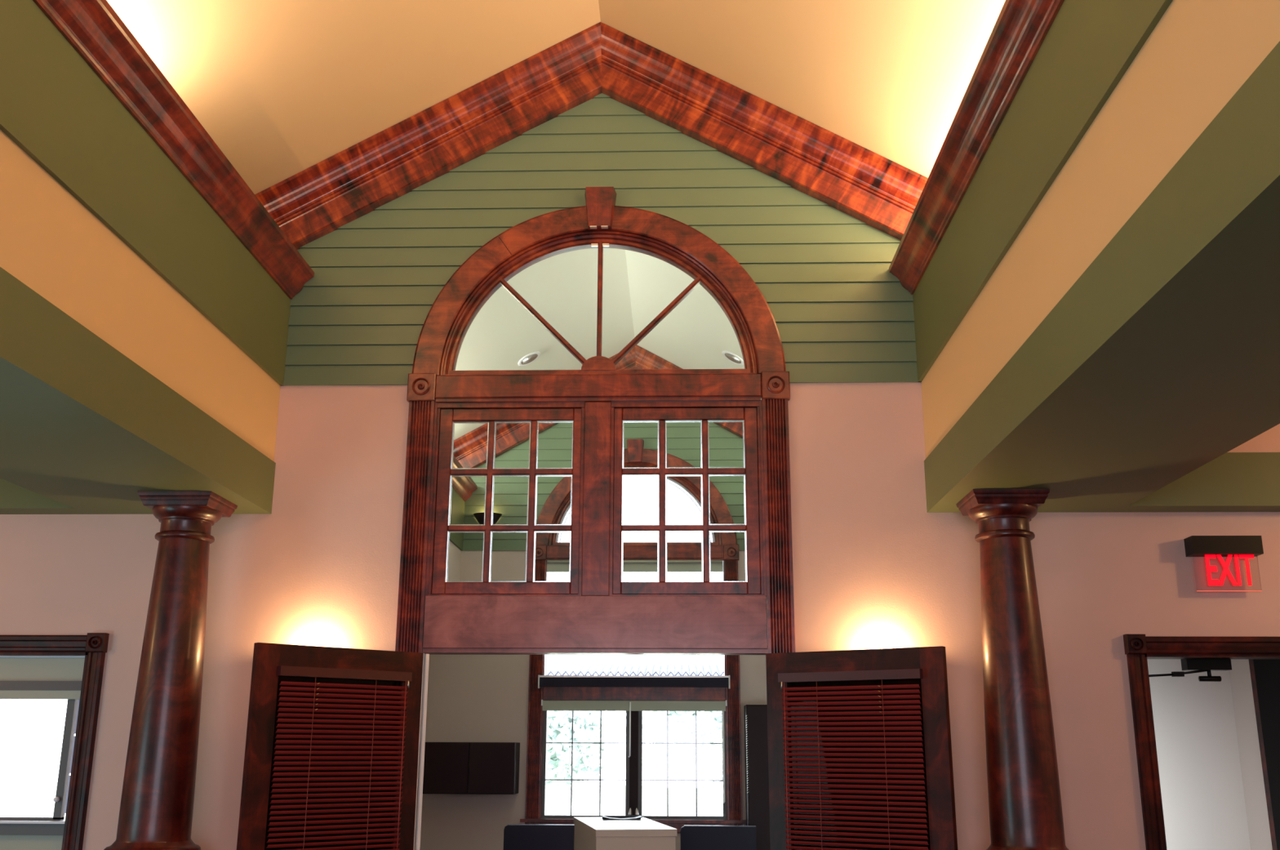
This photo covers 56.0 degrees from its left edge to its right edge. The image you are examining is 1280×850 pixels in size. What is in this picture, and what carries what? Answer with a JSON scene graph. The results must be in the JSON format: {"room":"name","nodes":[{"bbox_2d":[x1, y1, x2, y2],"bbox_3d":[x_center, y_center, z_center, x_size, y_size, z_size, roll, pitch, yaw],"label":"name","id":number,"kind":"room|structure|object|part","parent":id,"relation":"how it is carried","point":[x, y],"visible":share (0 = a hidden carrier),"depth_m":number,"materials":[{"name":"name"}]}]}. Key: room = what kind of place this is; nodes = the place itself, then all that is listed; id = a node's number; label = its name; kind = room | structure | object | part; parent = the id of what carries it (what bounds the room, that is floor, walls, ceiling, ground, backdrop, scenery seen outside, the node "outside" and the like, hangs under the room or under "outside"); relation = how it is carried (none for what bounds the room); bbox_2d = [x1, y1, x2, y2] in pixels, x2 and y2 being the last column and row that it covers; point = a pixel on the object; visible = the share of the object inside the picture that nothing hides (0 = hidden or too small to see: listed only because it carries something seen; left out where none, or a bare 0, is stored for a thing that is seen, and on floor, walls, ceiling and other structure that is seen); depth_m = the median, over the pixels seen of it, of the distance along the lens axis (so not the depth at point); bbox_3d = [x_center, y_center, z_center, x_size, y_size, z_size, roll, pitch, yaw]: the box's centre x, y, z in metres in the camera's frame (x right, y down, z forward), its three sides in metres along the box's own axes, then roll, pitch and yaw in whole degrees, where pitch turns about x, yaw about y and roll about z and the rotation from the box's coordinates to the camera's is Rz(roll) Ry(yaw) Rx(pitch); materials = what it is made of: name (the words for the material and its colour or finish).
{"room":"building lobby","nodes":[
{"label":"building lobby","id":0,"kind":"room"},
{"bbox_2d":[0,478,88,514],"bbox_3d":[-4.276,0.335,6.592,2.520,0.285,0.170,0,-15,2],"label":"wall","id":1,"kind":"structure","parent":0,"point":[15,499],"depth_m":6.46,"materials":[{"name":"green paint"}]},
{"bbox_2d":[0,266,275,514],"bbox_3d":[-2.658,-0.875,2.084,1.005,0.285,9.400,0,-15,2],"label":"beam","id":2,"kind":"structure","parent":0,"point":[84,427],"depth_m":5.07,"materials":[{"name":"green paint"}]},
{"bbox_2d":[0,128,280,461],"bbox_3d":[-2.661,-1.228,2.179,0.995,0.445,9.400,0,-15,2],"label":"wall","id":3,"kind":"structure","parent":0,"point":[51,242],"depth_m":4.82,"materials":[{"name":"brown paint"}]},
{"bbox_2d":[0,0,464,551],"bbox_3d":[-2.469,-0.994,5.115,0.835,0.635,15.200,0,-15,2],"label":"wall","id":4,"kind":"structure","parent":0,"point":[54,106],"depth_m":4.85,"materials":[{"name":"green paint"}]},
{"bbox_2d":[452,454,477,501],"bbox_3d":[-1.838,-0.020,9.770,0.127,0.165,5.630,0,-15,2],"label":"trim","id":5,"kind":"structure","parent":4,"relation":"attached to","point":[464,486],"depth_m":12.04,"materials":[{"name":"brown wood"}]},
{"bbox_2d":[447,540,461,581],"bbox_3d":[-2.333,0.909,9.545,0.815,0.730,5.650,0,-15,2],"label":"wall","id":6,"kind":"structure","parent":0,"point":[455,553],"depth_m":11.98,"materials":[{"name":"beige paint"}]},
{"bbox_2d":[106,0,1005,439],"bbox_3d":[-0.280,-2.109,5.423,5.200,1.543,15.350,0,-15,2],"label":"ceiling","id":7,"kind":"structure","parent":0,"point":[282,88],"depth_m":6.44,"materials":[{"name":"beige paint"}]},
{"bbox_2d":[518,351,540,365],"bbox_3d":[-1.050,-0.629,11.427,0.210,0.120,0.239,-2,-15,7],"label":"recessed light","id":8,"kind":"object","parent":7,"relation":"in","point":[529,358],"visible":1,"depth_m":11.41,"materials":[{"name":"white metal"}]},
{"bbox_2d":[721,350,743,364],"bbox_3d":[0.879,-0.634,11.366,0.210,0.120,0.239,1,-15,-3],"label":"recessed light","id":9,"kind":"object","parent":7,"relation":"in","point":[733,357],"visible":0.97,"depth_m":11.35,"materials":[{"name":"white metal"}]},
{"bbox_2d":[414,422,768,849],"bbox_3d":[-0.053,1.982,12.179,5.200,5.720,0.166,0,-15,2],"label":"wall","id":10,"kind":"structure","parent":0,"point":[471,698],"depth_m":12.02,"materials":[{"name":"beige paint"}]},
{"bbox_2d":[422,742,519,794],"bbox_3d":[-1.625,3.308,11.620,0.880,0.475,0.352,0,-15,2],"label":"upper cabinet","id":11,"kind":"object","parent":10,"relation":"attached to","point":[449,767],"visible":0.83,"depth_m":11.45,"materials":[{"name":"black wood"}]},
{"bbox_3d":[-1.851,3.266,11.466,0.434,0.467,0.020,0,-15,2],"label":"door","id":12,"kind":"part","parent":11,"relation":"part of","materials":[{"name":"black wood"}]},
{"bbox_3d":[-1.409,3.264,11.453,0.434,0.467,0.020,0,-15,2],"label":"door","id":13,"kind":"part","parent":11,"relation":"part of","materials":[{"name":"black wood"}]},
{"bbox_2d":[473,512,502,524],"bbox_3d":[-1.572,0.976,12.351,0.300,0.140,0.112,0,-15,2],"label":"wall sconce","id":14,"kind":"object","parent":10,"relation":"attached to","point":[479,517],"visible":0.44,"depth_m":12.35,"materials":[{"name":"black metal"}]},
{"bbox_2d":[453,346,635,467],"bbox_3d":[-1.259,0.007,12.571,2.420,1.706,0.215,0,-15,2],"label":"trim","id":15,"kind":"structure","parent":10,"relation":"attached to","point":[470,448],"depth_m":12.53,"materials":[{"name":"brown wood"}]},
{"bbox_2d":[520,439,746,833],"bbox_3d":[-0.056,2.455,12.005,2.180,4.715,0.255,0,-15,2],"label":"window","id":16,"kind":"structure","parent":10,"relation":"in","point":[724,546],"depth_m":11.90,"materials":[{"name":"brown wood"}]},
{"bbox_3d":[-0.532,3.279,11.821,0.863,1.115,0.050,0,-15,2],"label":"casement frame","id":17,"kind":"part","parent":16,"relation":"part of","materials":[{"name":"grey"}]},
{"bbox_3d":[-0.063,3.863,11.597,2.180,0.125,0.130,0,-15,2],"label":"sill","id":18,"kind":"part","parent":16,"relation":"part of","materials":[{"name":"brown wood"}]},
{"bbox_2d":[537,675,729,688],"bbox_3d":[-0.059,2.540,11.900,1.890,0.127,0.115,0,-15,2],"label":"roller shade","id":19,"kind":"object","parent":16,"relation":"attached to","point":[604,681],"visible":1,"depth_m":11.85,"materials":[{"name":"black fabric"}]},
{"bbox_2d":[541,699,726,803],"bbox_3d":[-0.061,3.177,11.736,1.824,0.968,0.099,0,-15,2],"label":"roller shade","id":20,"kind":"object","parent":16,"relation":"attached to","point":[559,705],"visible":1,"depth_m":11.82,"materials":[{"name":"grey fabric"}]},
{"bbox_2d":[546,560,723,572],"bbox_3d":[-0.053,1.433,12.231,1.794,0.117,0.032,0,-15,2],"label":"roller shade","id":21,"kind":"object","parent":16,"relation":"attached to","point":[553,566],"visible":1,"depth_m":12.23,"materials":[{"name":"grey fabric"}]},
{"bbox_3d":[-0.048,0.874,12.481,1.652,0.826,0.040,0,-15,2],"label":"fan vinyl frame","id":22,"kind":"part","parent":16,"relation":"part of","materials":[{"name":"white"}]},
{"bbox_3d":[-0.050,0.740,12.426,2.080,1.022,0.036,0,-15,2],"label":"arch casing","id":23,"kind":"part","parent":16,"relation":"part of","materials":[{"name":"brown wood"}]},
{"bbox_3d":[-0.049,0.857,12.458,1.770,0.857,0.114,0,-15,2],"label":"fan frame","id":24,"kind":"part","parent":16,"relation":"part of","materials":[{"name":"brown wood"}]},
{"bbox_3d":[0.414,3.275,11.792,0.863,1.115,0.050,0,-15,2],"label":"casement frame","id":25,"kind":"part","parent":16,"relation":"part of","materials":[{"name":"grey"}]},
{"bbox_2d":[635,345,742,438],"bbox_3d":[1.159,-0.003,12.495,2.420,1.706,0.215,0,-15,2],"label":"trim","id":26,"kind":"structure","parent":10,"relation":"attached to","point":[644,358],"depth_m":12.63,"materials":[{"name":"brown wood"}]},
{"bbox_2d":[546,660,724,675],"bbox_3d":[0.001,4.114,13.605,4.000,2.946,1.200,0,-15,2],"label":"porch roof","id":27,"kind":"structure","parent":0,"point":[553,668],"depth_m":13.86,"materials":[{"name":"white"}]},
{"bbox_2d":[0,93,1279,849],"bbox_3d":[-0.233,0.471,6.582,10.600,5.720,0.166,0,-15,2],"label":"wall","id":28,"kind":"structure","parent":0,"point":[873,568],"depth_m":6.51,"materials":[{"name":"beige paint"}]},
{"bbox_2d":[0,632,109,849],"bbox_3d":[-3.385,2.183,6.199,1.102,2.188,0.210,0,-15,2],"label":"window","id":29,"kind":"structure","parent":28,"relation":"in","point":[70,668],"depth_m":6.36,"materials":[{"name":"brown wood"}]},
{"bbox_3d":[-3.409,1.739,6.356,0.815,0.659,0.040,0,-15,2],"label":"casement frame","id":30,"kind":"part","parent":29,"relation":"part of","materials":[{"name":"grey"}]},
{"bbox_3d":[-3.382,1.747,6.348,0.910,0.777,0.090,0,-15,2],"label":"cross rail","id":31,"kind":"part","parent":29,"relation":"part of","materials":[{"name":"grey"}]},
{"bbox_3d":[-3.383,1.984,6.281,0.910,1.516,0.005,0,-15,2],"label":"frosted panel","id":32,"kind":"part","parent":29,"relation":"part of","materials":[{"name":"white glass"}]},
{"bbox_3d":[-3.382,1.164,6.413,0.910,0.088,0.028,0,-15,2],"label":"head casing","id":33,"kind":"part","parent":29,"relation":"part of","materials":[{"name":"brown wood"}]},
{"bbox_3d":[-3.029,1.944,6.252,0.028,0.028,0.030,0,-15,2],"label":"crank knob","id":34,"kind":"part","parent":29,"relation":"part of","materials":[{"name":"white plastic"}]},
{"bbox_3d":[-2.888,2.213,6.114,0.088,2.090,0.028,0,-15,2],"label":"casing","id":35,"kind":"part","parent":29,"relation":"part of","materials":[{"name":"brown wood"}]},
{"bbox_2d":[254,22,601,249],"bbox_3d":[-1.440,-1.505,6.974,2.420,1.706,0.215,0,-15,2],"label":"trim","id":36,"kind":"structure","parent":28,"relation":"attached to","point":[310,204],"depth_m":6.99,"materials":[{"name":"brown wood"}]},
{"bbox_2d":[395,186,795,654],"bbox_3d":[-0.237,0.940,6.394,2.116,4.715,0.225,0,-15,2],"label":"window","id":37,"kind":"structure","parent":28,"relation":"in","point":[595,611],"depth_m":6.58,"materials":[{"name":"brown wood"}]},
{"bbox_2d":[236,642,429,849],"bbox_3d":[-1.462,2.116,5.734,0.934,2.080,0.096,13,-20,-40],"label":"door","id":38,"kind":"structure","parent":37,"relation":"attached to","point":[331,758],"depth_m":5.85,"materials":[{"name":"brown wood"}]},
{"bbox_3d":[-1.488,2.061,5.759,0.678,1.710,0.006,13,-20,-40],"label":"glass","id":39,"kind":"part","parent":38,"relation":"part of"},
{"bbox_3d":[-1.449,2.029,5.727,0.333,1.615,0.003,13,-20,-40],"label":"ladder cord","id":40,"kind":"part","parent":38,"relation":"part of","materials":[{"name":"red fabric"}]},
{"bbox_3d":[-1.489,2.119,5.744,0.678,2.080,0.044,13,-20,-40],"label":"rail","id":41,"kind":"part","parent":38,"relation":"part of","materials":[{"name":"brown wood"}]},
{"bbox_3d":[-1.195,1.902,5.982,0.004,1.235,0.004,13,-20,-40],"label":"pull cord","id":42,"kind":"part","parent":38,"relation":"part of","materials":[{"name":"red fabric"}]},
{"bbox_3d":[-0.718,0.411,6.579,0.792,1.034,0.043,0,-15,2],"label":"sash","id":43,"kind":"part","parent":37,"relation":"part of","materials":[{"name":"brown wood"}]},
{"bbox_3d":[-0.706,0.414,6.581,0.678,0.901,0.004,0,-15,2],"label":"pane","id":44,"kind":"part","parent":37,"relation":"part of","materials":[{"name":"clear glass"}]},
{"bbox_3d":[-0.229,-0.654,6.861,1.770,0.857,0.114,0,-15,2],"label":"fan frame","id":45,"kind":"part","parent":37,"relation":"part of","materials":[{"name":"brown wood"}]},
{"bbox_3d":[-0.231,-0.772,6.830,2.080,1.022,0.036,0,-15,2],"label":"arch casing","id":46,"kind":"part","parent":37,"relation":"part of","materials":[{"name":"brown wood"}]},
{"bbox_3d":[0.238,0.410,6.551,0.678,0.901,0.004,0,-15,2],"label":"pane","id":47,"kind":"part","parent":37,"relation":"part of","materials":[{"name":"clear glass"}]},
{"bbox_3d":[0.250,0.407,6.549,0.792,1.034,0.043,0,-15,2],"label":"sash","id":48,"kind":"part","parent":37,"relation":"part of","materials":[{"name":"brown wood"}]},
{"bbox_2d":[765,645,957,849],"bbox_3d":[1.042,2.123,5.719,0.937,2.080,0.096,-9,-18,31],"label":"door","id":49,"kind":"structure","parent":37,"relation":"attached to","point":[860,747],"depth_m":5.84,"materials":[{"name":"brown wood"}]},
{"bbox_3d":[0.726,1.898,5.937,0.004,1.235,0.004,-9,-18,31],"label":"pull cord","id":50,"kind":"part","parent":49,"relation":"part of","materials":[{"name":"red fabric"}]},
{"bbox_3d":[1.055,2.129,5.740,0.707,2.080,0.044,-9,-18,31],"label":"rail","id":51,"kind":"part","parent":49,"relation":"part of","materials":[{"name":"brown wood"}]},
{"bbox_3d":[1.024,2.037,5.717,0.347,1.615,0.004,-9,-18,31],"label":"ladder cord","id":52,"kind":"part","parent":49,"relation":"part of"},
{"bbox_3d":[1.055,2.071,5.755,0.707,1.710,0.006,-9,-18,31],"label":"glass","id":53,"kind":"part","parent":49,"relation":"part of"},
{"bbox_2d":[600,22,928,239],"bbox_3d":[0.979,-1.515,6.899,2.420,1.706,0.215,0,-15,2],"label":"trim","id":54,"kind":"structure","parent":28,"relation":"attached to","point":[854,180],"depth_m":6.93,"materials":[{"name":"brown wood"}]},
{"bbox_2d":[1123,634,1279,849],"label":"door frame","id":55,"kind":"structure","parent":28,"relation":"in","point":[1138,648],"depth_m":6.19,"materials":[{"name":"brown wood"}]},
{"bbox_3d":[2.557,2.190,5.944,0.088,2.090,0.028,0,-15,2],"label":"casing","id":56,"kind":"part","parent":55,"relation":"part of","materials":[{"name":"brown wood"}]},
{"bbox_2d":[1148,658,1231,681],"bbox_3d":[2.883,1.295,6.379,0.466,0.126,0.075,0,-15,2],"label":"door closer","id":57,"kind":"object","parent":55,"relation":"attached to","point":[1198,665],"depth_m":6.35,"materials":[{"name":"black metal"}]},
{"bbox_3d":[2.828,1.310,6.358,0.356,0.045,0.022,0,-15,2],"label":"arm","id":58,"kind":"part","parent":57,"relation":"part of","materials":[{"name":"black plastic"}]},
{"bbox_3d":[3.062,1.137,6.212,0.915,0.088,0.028,0,-15,2],"label":"head casing","id":59,"kind":"part","parent":55,"relation":"part of","materials":[{"name":"brown wood"}]},
{"bbox_2d":[1183,535,1263,591],"bbox_3d":[3.055,0.727,6.283,0.356,0.284,0.105,0,-15,2],"label":"exit sign","id":60,"kind":"object","parent":28,"relation":"attached to","point":[1246,547],"visible":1,"depth_m":6.26,"materials":[{"name":"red plastic"}]},
{"bbox_2d":[912,0,1173,382],"bbox_3d":[1.804,-1.768,2.181,0.835,0.635,9.400,0,-15,2],"label":"wall","id":61,"kind":"structure","parent":0,"point":[1089,46],"depth_m":4.51,"materials":[{"name":"green paint"}]},
{"bbox_2d":[920,0,1279,457],"bbox_3d":[1.902,-1.247,2.037,0.995,0.445,9.400,0,-15,2],"label":"wall","id":62,"kind":"structure","parent":0,"point":[1198,55],"depth_m":3.73,"materials":[{"name":"brown paint"}]},
{"bbox_2d":[924,40,1279,512],"bbox_3d":[1.895,-0.895,1.942,1.005,0.285,9.400,0,-15,2],"label":"beam","id":63,"kind":"structure","parent":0,"point":[1161,360],"depth_m":4.02,"materials":[{"name":"green paint"}]},
{"bbox_2d":[1146,658,1250,849],"bbox_3d":[3.350,2.442,8.611,1.820,3.000,0.100,0,-15,2],"label":"wall","id":64,"kind":"structure","parent":0,"point":[1202,785],"depth_m":8.56,"materials":[{"name":"beige paint"}]},
{"bbox_2d":[1118,452,1279,511],"bbox_3d":[3.800,0.300,6.341,2.520,0.285,0.170,0,-15,2],"label":"wall","id":65,"kind":"structure","parent":0,"point":[1232,482],"depth_m":6.28,"materials":[{"name":"green paint"}]},
{"bbox_2d":[1229,658,1272,849],"bbox_3d":[4.271,2.119,7.399,0.100,3.000,2.550,0,-15,2],"label":"wall","id":66,"kind":"structure","parent":0,"point":[1257,816],"depth_m":8.40,"materials":[{"name":"beige paint"}]},
{"bbox_2d":[1248,659,1279,849],"bbox_3d":[4.204,2.329,7.604,0.050,2.700,1.050,0,-15,2],"label":"door","id":67,"kind":"structure","parent":66,"relation":"in","point":[1264,673],"depth_m":8.02,"materials":[{"name":"brown wood"}]},
{"bbox_3d":[-0.301,2.813,4.095,10.600,0.100,15.350,0,-15,2],"label":"floor","id":68,"kind":"structure","parent":0,"visible":0},
{"bbox_2d":[503,824,574,849],"bbox_3d":[-0.827,3.930,10.337,0.610,0.992,0.754,0,-15,2],"label":"chair","id":69,"kind":"object","parent":68,"relation":"on","point":[516,837],"visible":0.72,"depth_m":10.08,"materials":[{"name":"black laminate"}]},
{"bbox_2d":[573,817,676,849],"bbox_3d":[-0.140,3.451,8.728,0.555,1.083,1.560,2,-15,-8],"label":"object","id":70,"kind":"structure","parent":68,"relation":"on","point":[589,833],"depth_m":8.15,"materials":[{"name":"beige laminate"}]},
{"bbox_2d":[602,815,642,819],"bbox_3d":[-0.138,3.030,9.291,0.300,0.024,0.182,1,-15,-4],"label":"desk tray","id":71,"kind":"object","parent":70,"relation":"on","point":[611,817],"visible":1,"depth_m":9.35,"materials":[{"name":"silver metal"}]},
{"bbox_2d":[680,825,756,849],"bbox_3d":[0.662,3.924,10.291,0.630,0.992,0.754,0,-15,2],"label":"chair","id":72,"kind":"object","parent":68,"relation":"on","point":[692,837],"visible":1,"depth_m":10.04,"materials":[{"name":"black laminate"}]},
{"bbox_2d":[743,704,770,849],"bbox_3d":[1.266,3.678,11.344,0.526,2.020,0.432,0,-15,2],"label":"tall cabinet","id":73,"kind":"object","parent":68,"relation":"on","point":[756,740],"visible":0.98,"depth_m":11.27,"materials":[{"name":"black wood"}]},
{"bbox_3d":[-2.319,2.632,5.644,0.520,1.040,0.680,0,-15,2],"label":"wall","id":74,"kind":"structure","parent":0,"visible":0},
{"bbox_2d":[103,490,237,849],"bbox_3d":[-2.316,1.244,5.941,0.450,1.795,0.450,0,-15,2],"label":"column","id":75,"kind":"structure","parent":74,"relation":"on","point":[156,811],"depth_m":5.83,"materials":[{"name":"brown wood"}]},
{"bbox_3d":[1.809,2.615,5.516,0.520,1.040,0.680,0,-15,2],"label":"wall","id":76,"kind":"structure","parent":0,"visible":0},
{"bbox_2d":[955,488,1068,849],"bbox_3d":[1.812,1.227,5.813,0.450,1.795,0.450,0,-15,2],"label":"column","id":77,"kind":"structure","parent":76,"relation":"on","point":[1025,806],"depth_m":5.70,"materials":[{"name":"brown wood"}]},
{"label":"outside","id":78,"kind":"structure","parent":0,"visible":0},
{"bbox_2d":[0,782,723,820],"bbox_3d":[0.565,10.402,30.853,80.000,0.200,75.000,0,-15,2],"label":"lawn","id":79,"kind":"structure","parent":78,"point":[17,799],"depth_m":46.12,"materials":[{"name":"white"}]},
{"bbox_2d":[545,673,623,815],"bbox_3d":[-1.560,6.917,25.170,2.468,3.550,2.529,0,-15,2],"label":"tree","id":80,"kind":"object","parent":79,"relation":"on","point":[559,723],"visible":0.56,"depth_m":24.81,"materials":[{"name":"green plant"}]},
{"bbox_2d":[624,654,724,815],"bbox_3d":[1.172,6.673,26.137,3.113,4.546,3.240,0,-15,2],"label":"tree","id":81,"kind":"object","parent":79,"relation":"on","point":[680,722],"visible":0.44,"depth_m":25.75,"materials":[{"name":"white plant"}]},
{"bbox_3d":[-0.530,-2.058,-2.609,10.600,5.810,0.160,0,-15,2],"label":"wall","id":82,"kind":"structure","parent":0,"visible":0},
{"bbox_2d":[32,0,314,298],"bbox_3d":[-2.078,-2.020,2.364,0.127,0.165,9.380,0,-15,2],"label":"trim","id":83,"kind":"structure","parent":82,"relation":"attached to","point":[93,28],"depth_m":5.11,"materials":[{"name":"brown wood"}]},
{"bbox_2d":[888,0,1064,294],"bbox_3d":[1.324,-2.034,2.258,0.127,0.165,9.380,0,-15,2],"label":"trim","id":84,"kind":"structure","parent":82,"relation":"attached to","point":[1020,28],"depth_m":5.07,"materials":[{"name":"brown wood"}]}
]}

